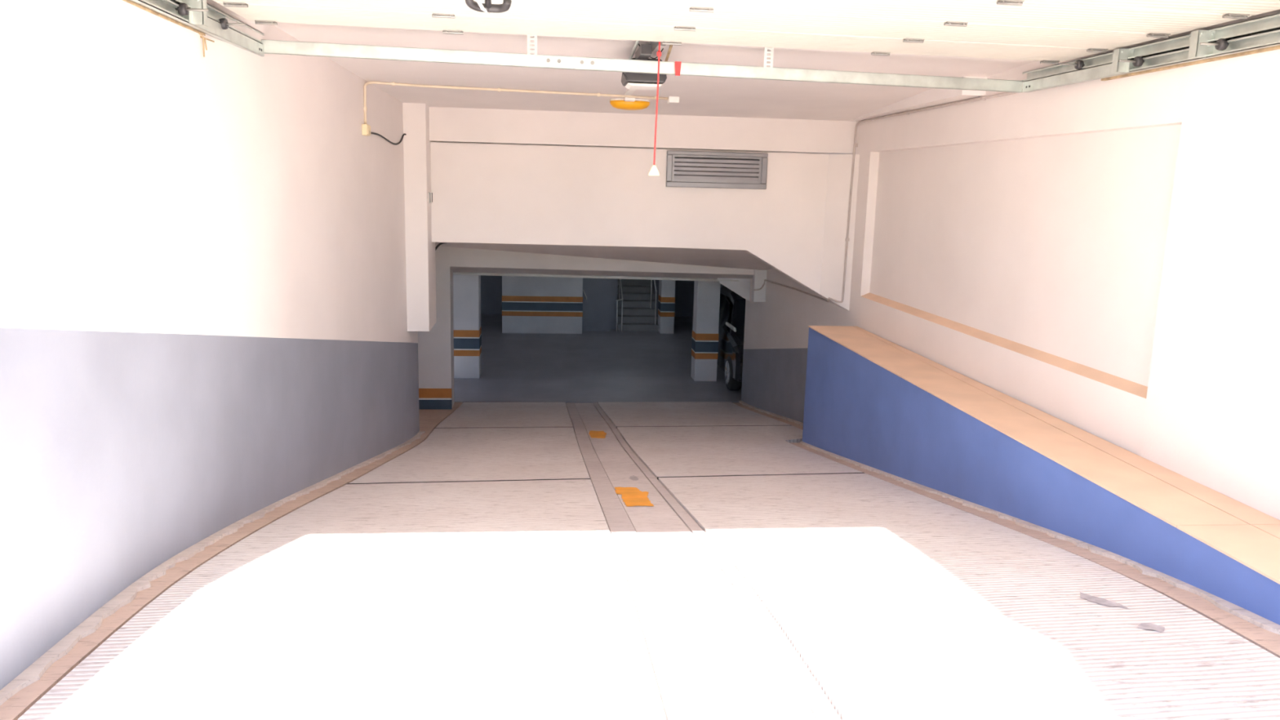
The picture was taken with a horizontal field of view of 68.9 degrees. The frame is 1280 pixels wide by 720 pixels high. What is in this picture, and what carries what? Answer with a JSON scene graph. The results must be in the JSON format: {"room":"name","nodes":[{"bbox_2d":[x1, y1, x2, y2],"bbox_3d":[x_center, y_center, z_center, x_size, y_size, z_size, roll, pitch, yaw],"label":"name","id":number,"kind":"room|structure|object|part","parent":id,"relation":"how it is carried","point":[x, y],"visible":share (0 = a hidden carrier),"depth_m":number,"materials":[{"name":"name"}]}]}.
{"room":"parking garage","nodes":[
{"label":"parking garage","id":0,"kind":"room"},
{"bbox_2d":[0,0,419,690],"bbox_3d":[-2.562,0.029,6.689,0.782,5.350,8.580,0,11,-6],"label":"wall","id":1,"kind":"structure","parent":0,"point":[203,313],"depth_m":4.48,"materials":[{"name":"beige paint"}]},
{"bbox_2d":[122,0,264,56],"bbox_3d":[-2.164,-1.679,4.365,0.192,0.153,2.990,0,11,-6],"label":"door track","id":2,"kind":"object","parent":1,"relation":"attached to","point":[197,16],"visible":0.98,"depth_m":4.68,"materials":[{"name":"metal"}]},
{"bbox_2d":[198,32,214,57],"bbox_3d":[-2.287,-1.650,4.920,0.020,0.116,0.211,0,11,-6],"label":"loose wire","id":3,"kind":"object","parent":2,"relation":"hanging from","point":[204,39],"visible":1,"depth_m":4.87,"materials":[{"name":"metal"}]},
{"bbox_3d":[-2.273,-1.806,5.189,0.008,0.070,1.250,0,11,-6],"label":"plate","id":4,"kind":"part","parent":2,"relation":"part of","materials":[{"name":"metal"}]},
{"bbox_2d":[361,124,370,136],"bbox_3d":[-2.418,-2.034,8.256,0.058,0.095,0.140,0,11,-6],"label":"junction box","id":5,"kind":"object","parent":1,"relation":"attached to","point":[366,129],"visible":1,"depth_m":8.19,"materials":[{"name":"beige plastic"}]},
{"bbox_3d":[-2.394,-2.034,8.259,0.010,0.075,0.120,0,11,-6],"label":"lid","id":6,"kind":"part","parent":5,"relation":"part of","materials":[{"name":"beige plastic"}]},
{"bbox_2d":[370,132,406,145],"bbox_3d":[-2.453,-2.173,9.073,0.031,0.135,1.520,1,11,-2],"label":"cable","id":7,"kind":"object","parent":1,"relation":"attached to","point":[374,133],"visible":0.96,"depth_m":9.16,"materials":[{"name":"rubber"}]},
{"bbox_2d":[402,102,436,331],"bbox_3d":[-2.446,-1.671,10.307,0.277,2.635,0.700,0,11,-6],"label":"pillar","id":8,"kind":"structure","parent":1,"relation":"attached to","point":[420,255],"depth_m":10.01,"materials":[{"name":"beige paint"}]},
{"bbox_2d":[417,245,454,408],"bbox_3d":[-3.422,-0.429,14.997,0.877,3.150,1.236,0,11,-6],"label":"column","id":9,"kind":"structure","parent":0,"point":[435,346],"depth_m":14.47,"materials":[{"name":"beige paint"}]},
{"bbox_2d":[502,275,582,333],"bbox_3d":[-2.464,-1.792,23.602,2.028,2.230,0.308,0,11,-6],"label":"wall","id":10,"kind":"structure","parent":0,"point":[530,304],"depth_m":23.53,"materials":[{"name":"white paint"}]},
{"bbox_2d":[582,278,611,331],"bbox_3d":[-1.132,-1.887,24.293,0.730,2.230,0.380,0,11,-6],"label":"wall","id":11,"kind":"structure","parent":0,"point":[597,308],"depth_m":24.18,"materials":[{"name":"grey paint"}]},
{"bbox_2d":[500,272,702,278],"bbox_3d":[-1.977,-3.114,24.127,27.000,0.200,17.280,0,11,-6],"label":"ceiling","id":12,"kind":"structure","parent":0,"point":[500,273],"depth_m":15.80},
{"bbox_2d":[480,275,723,328],"bbox_3d":[-2.277,-2.415,26.981,27.000,2.700,5.300,0,11,-6],"label":"wall","id":13,"kind":"structure","parent":0,"point":[491,286],"depth_m":26.86,"materials":[{"name":"grey paint"}]},
{"bbox_2d":[449,246,754,278],"bbox_3d":[-0.937,-1.949,14.992,5.800,1.335,1.220,0,11,-6],"label":"beam","id":14,"kind":"structure","parent":0,"point":[461,260],"depth_m":14.51,"materials":[{"name":"beige paint"}]},
{"bbox_2d":[453,271,738,281],"bbox_3d":[-0.699,-1.391,15.644,4.786,0.095,0.046,0,11,-6],"label":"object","id":15,"kind":"structure","parent":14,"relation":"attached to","point":[454,273],"depth_m":15.61,"materials":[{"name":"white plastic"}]},
{"bbox_2d":[435,242,773,270],"bbox_3d":[-0.698,-1.588,12.660,5.800,0.975,3.520,0,11,-6],"label":"ceiling","id":16,"kind":"structure","parent":0,"point":[737,259],"depth_m":12.02,"materials":[{"name":"beige paint"}]},
{"bbox_2d":[435,242,444,250],"bbox_3d":[-2.308,-1.339,10.957,0.074,0.103,0.337,9,13,33],"label":"cable","id":17,"kind":"object","parent":16,"relation":"attached to","point":[440,243],"visible":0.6,"depth_m":10.90,"materials":[{"name":"rubber"}]},
{"bbox_2d":[0,313,1279,719],"bbox_3d":[-0.621,1.691,5.884,28.000,2.540,55.000,0,11,-6],"label":"floor","id":18,"kind":"structure","parent":0,"point":[592,528],"depth_m":4.00,"materials":[{"name":"concrete"}]},
{"bbox_2d":[453,275,481,378],"bbox_3d":[-3.363,-0.780,18.075,0.533,2.230,0.508,0,11,-6],"label":"concrete column","id":19,"kind":"structure","parent":18,"relation":"on","point":[466,288],"depth_m":17.86,"materials":[{"name":"white paint"}]},
{"bbox_2d":[616,279,658,331],"bbox_3d":[-0.174,-2.046,25.466,1.144,2.160,2.618,0,11,-6],"label":"staircase","id":20,"kind":"structure","parent":18,"relation":"on","point":[636,306],"depth_m":25.00,"materials":[{"name":"grey concrete"}]},
{"bbox_3d":[-0.615,-2.312,25.068,0.181,1.242,2.027,0,11,-6],"label":"handrail","id":21,"kind":"part","parent":20,"relation":"part of","materials":[{"name":"white plastic"}]},
{"bbox_2d":[690,280,720,381],"bbox_3d":[1.294,-0.718,18.385,0.453,2.230,0.458,0,11,-6],"label":"concrete column","id":22,"kind":"structure","parent":18,"relation":"on","point":[704,343],"depth_m":18.20,"materials":[{"name":"white paint"}]},
{"bbox_2d":[717,285,746,390],"bbox_3d":[2.440,-0.532,18.936,1.892,1.720,4.470,0,11,-6],"label":"parked car","id":23,"kind":"object","parent":18,"relation":"on","point":[732,305],"visible":0.27,"depth_m":17.90,"materials":[{"name":"black paint"}]},
{"bbox_2d":[725,321,736,332],"bbox_3d":[1.692,-0.626,17.394,0.048,0.075,0.885,0,11,-6],"label":"lamp","id":24,"kind":"object","parent":23,"relation":"attached to","point":[729,325],"depth_m":17.26,"materials":[{"name":"white"}]},
{"bbox_2d":[802,325,1279,625],"bbox_3d":[2.609,1.247,5.835,0.559,1.492,9.622,0,11,-6],"label":"raised ledge","id":25,"kind":"object","parent":18,"relation":"on","point":[871,400],"visible":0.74,"depth_m":5.88,"materials":[{"name":"blue paint"}]},
{"bbox_2d":[428,106,859,310],"bbox_3d":[-0.076,-1.899,10.562,5.000,2.560,0.630,0,11,-6],"label":"wall","id":26,"kind":"structure","parent":0,"point":[508,176],"depth_m":10.48,"materials":[{"name":"beige paint"}]},
{"bbox_2d":[428,191,432,203],"bbox_3d":[-2.277,-1.764,10.114,0.017,0.123,0.310,0,11,-6],"label":"wall switch","id":27,"kind":"object","parent":26,"relation":"attached to","point":[430,194],"visible":1,"depth_m":10.11,"materials":[{"name":"white plastic"}]},
{"bbox_2d":[666,150,768,189],"bbox_3d":[0.859,-2.163,10.636,1.148,0.400,0.255,0,11,-6],"label":"air vent","id":28,"kind":"object","parent":26,"relation":"in","point":[689,169],"visible":1,"depth_m":10.54,"materials":[{"name":"grey metal"}]},
{"bbox_3d":[0.369,-2.170,10.522,0.025,0.240,0.078,0,11,-6],"label":"frame","id":29,"kind":"part","parent":28,"relation":"part of","materials":[{"name":"grey metal"}]},
{"bbox_3d":[0.862,-2.031,10.598,1.022,0.035,0.078,0,11,-6],"label":"frame","id":30,"kind":"part","parent":28,"relation":"part of","materials":[{"name":"grey metal"}]},
{"bbox_3d":[0.862,-1.981,10.589,1.148,0.060,0.095,0,11,-6],"label":"frame rail","id":31,"kind":"part","parent":28,"relation":"part of","materials":[{"name":"grey metal"}]},
{"bbox_3d":[0.869,-2.294,10.549,1.022,0.020,0.078,0,11,-6],"label":"frame","id":32,"kind":"part","parent":28,"relation":"part of","materials":[{"name":"grey metal"}]},
{"bbox_3d":[0.871,-2.322,10.525,1.148,0.045,0.095,0,11,-6],"label":"frame rail","id":33,"kind":"part","parent":28,"relation":"part of","materials":[{"name":"grey metal"}]},
{"bbox_3d":[1.360,-2.163,10.624,0.027,0.240,0.078,0,11,-6],"label":"frame","id":34,"kind":"part","parent":28,"relation":"part of","materials":[{"name":"grey metal"}]},
{"bbox_2d":[275,22,1036,121],"bbox_3d":[0.154,-2.391,6.671,6.150,0.748,8.100,0,11,-6],"label":"ceiling","id":35,"kind":"structure","parent":0,"point":[712,96],"depth_m":7.86,"materials":[{"name":"paint"}]},
{"bbox_2d":[363,81,667,124],"bbox_3d":[-1.098,-2.315,8.651,2.811,0.390,0.155,-1,11,-15],"label":"conduit","id":36,"kind":"object","parent":35,"relation":"attached to","point":[365,108],"visible":0.98,"depth_m":8.56,"materials":[{"name":"white plastic"}]},
{"bbox_2d":[609,97,649,110],"bbox_3d":[-0.094,-2.502,9.116,0.395,0.107,0.369,0,11,-6],"label":"ceiling lamp","id":37,"kind":"object","parent":35,"relation":"attached to","point":[625,104],"visible":0.94,"depth_m":9.09,"materials":[{"name":"orange plastic"}]},
{"bbox_2d":[624,88,635,95],"bbox_3d":[-0.088,-2.454,8.476,0.060,0.043,0.600,0,11,-6],"label":"mount","id":38,"kind":"object","parent":35,"relation":"attached to","point":[628,91],"visible":0.5,"depth_m":8.51,"materials":[{"name":"white plastic"}]},
{"bbox_2d":[261,35,1022,93],"bbox_3d":[0.203,-2.020,6.225,5.176,0.238,0.091,0,11,-10],"label":"metal beam","id":39,"kind":"structure","parent":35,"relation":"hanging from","point":[270,46],"depth_m":6.20,"materials":[{"name":"metal"}]},
{"bbox_2d":[675,61,681,75],"bbox_3d":[0.254,-1.949,6.244,0.042,0.090,0.010,0,11,-6],"label":"tag","id":40,"kind":"object","parent":39,"relation":"hanging from","point":[677,64],"visible":1,"depth_m":6.24,"materials":[{"name":"red plastic"}]},
{"bbox_2d":[621,40,672,89],"bbox_3d":[0.187,-1.756,4.980,0.315,0.263,3.750,0,11,-6],"label":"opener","id":41,"kind":"object","parent":35,"relation":"attached to","point":[634,81],"visible":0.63,"depth_m":6.48,"materials":[{"name":"black plastic"}]},
{"bbox_2d":[625,82,662,89],"bbox_3d":[0.023,-1.948,6.650,0.242,0.018,0.280,0,11,-6],"label":"light","id":42,"kind":"object","parent":41,"relation":"attached to","point":[634,86],"depth_m":6.55,"materials":[{"name":"white plastic"}]},
{"bbox_2d":[648,41,661,176],"bbox_3d":[0.100,-1.596,5.947,0.072,0.828,0.028,0,11,-6],"label":"cord","id":43,"kind":"object","parent":41,"relation":"hanging from","point":[654,171],"visible":1,"depth_m":5.96,"materials":[{"name":"red plastic"}]},
{"bbox_3d":[0.090,-1.222,6.018,0.072,0.068,0.024,0,11,-6],"label":"pull handle","id":44,"kind":"part","parent":43,"relation":"part of","materials":[{"name":"beige plastic"}]},
{"bbox_3d":[0.112,-1.627,5.943,0.032,0.765,0.028,0,11,-6],"label":"cord","id":45,"kind":"part","parent":43,"relation":"part of","materials":[{"name":"plastic"}]},
{"bbox_2d":[666,96,679,103],"bbox_3d":[0.319,-2.489,8.941,0.105,0.059,0.140,0,11,-6],"label":"junction box","id":46,"kind":"object","parent":35,"relation":"attached to","point":[671,100],"visible":1,"depth_m":8.87,"materials":[{"name":"white plastic"}]},
{"bbox_2d":[657,280,675,333],"bbox_3d":[0.700,-1.825,24.216,0.368,2.230,0.528,0,11,-6],"label":"pillar","id":47,"kind":"structure","parent":0,"point":[666,302],"depth_m":24.05,"materials":[{"name":"white paint"}]},
{"bbox_2d":[741,8,1279,519],"bbox_3d":[2.719,-0.382,9.617,0.414,5.350,13.400,0,11,-6],"label":"wall","id":48,"kind":"structure","parent":0,"point":[1102,258],"depth_m":6.07,"materials":[{"name":"beige paint"}]},
{"bbox_2d":[717,277,750,301],"bbox_3d":[1.581,-1.218,15.961,0.580,0.400,0.140,0,11,-6],"label":"trim","id":49,"kind":"structure","parent":48,"relation":"attached to","point":[742,287],"depth_m":15.89,"materials":[{"name":"white paint"}]},
{"bbox_2d":[751,269,767,302],"bbox_3d":[1.895,-1.313,14.809,0.194,0.772,0.180,0,11,-6],"label":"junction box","id":50,"kind":"structure","parent":48,"relation":"attached to","point":[757,279],"depth_m":14.76,"materials":[{"name":"white plastic"}]},
{"bbox_2d":[754,92,1017,302],"bbox_3d":[2.309,-1.532,10.734,0.210,2.361,7.771,0,11,-6],"label":"conduit","id":51,"kind":"object","parent":48,"relation":"attached to","point":[981,98],"visible":0.98,"depth_m":10.44,"materials":[{"name":"white plastic"}]},
{"bbox_2d":[849,76,987,120],"bbox_3d":[2.505,-2.518,8.975,0.200,0.228,3.180,0,11,-6],"label":"trim","id":52,"kind":"structure","parent":48,"relation":"attached to","point":[934,96],"depth_m":8.21,"materials":[{"name":"paint"}]},
{"bbox_2d":[1022,13,1279,92],"bbox_3d":[2.908,-1.646,4.890,0.192,0.153,3.750,0,11,-6],"label":"door track","id":53,"kind":"object","parent":48,"relation":"attached to","point":[1261,34],"visible":1,"depth_m":5.18,"materials":[{"name":"metal"}]},
{"bbox_2d":[213,0,1279,64],"bbox_3d":[0.410,-1.675,4.394,5.100,0.152,3.126,0,11,-6],"label":"door","id":54,"kind":"structure","parent":53,"relation":"attached to","point":[1055,32],"depth_m":4.96,"materials":[{"name":"white metal"}]},
{"bbox_3d":[-0.699,-1.670,4.284,0.030,0.106,0.150,0,11,-6],"label":"stem","id":55,"kind":"part","parent":54,"relation":"part of","materials":[{"name":"black plastic"}]},
{"bbox_3d":[0.354,-1.829,4.947,5.138,0.042,0.555,0,11,-9],"label":"panel","id":56,"kind":"part","parent":54,"relation":"part of","materials":[{"name":"white metal"}]},
{"bbox_3d":[0.412,-1.724,4.385,5.138,0.042,0.565,0,11,-9],"label":"panel","id":57,"kind":"part","parent":54,"relation":"part of","materials":[{"name":"white metal"}]},
{"bbox_3d":[0.469,-1.619,3.820,5.138,0.042,0.560,0,11,-9],"label":"panel","id":58,"kind":"part","parent":54,"relation":"part of","materials":[{"name":"white metal"}]},
{"bbox_3d":[2.809,-1.843,6.091,0.008,0.070,1.250,0,11,-6],"label":"plate","id":59,"kind":"part","parent":53,"relation":"part of","materials":[{"name":"metal"}]}
]}

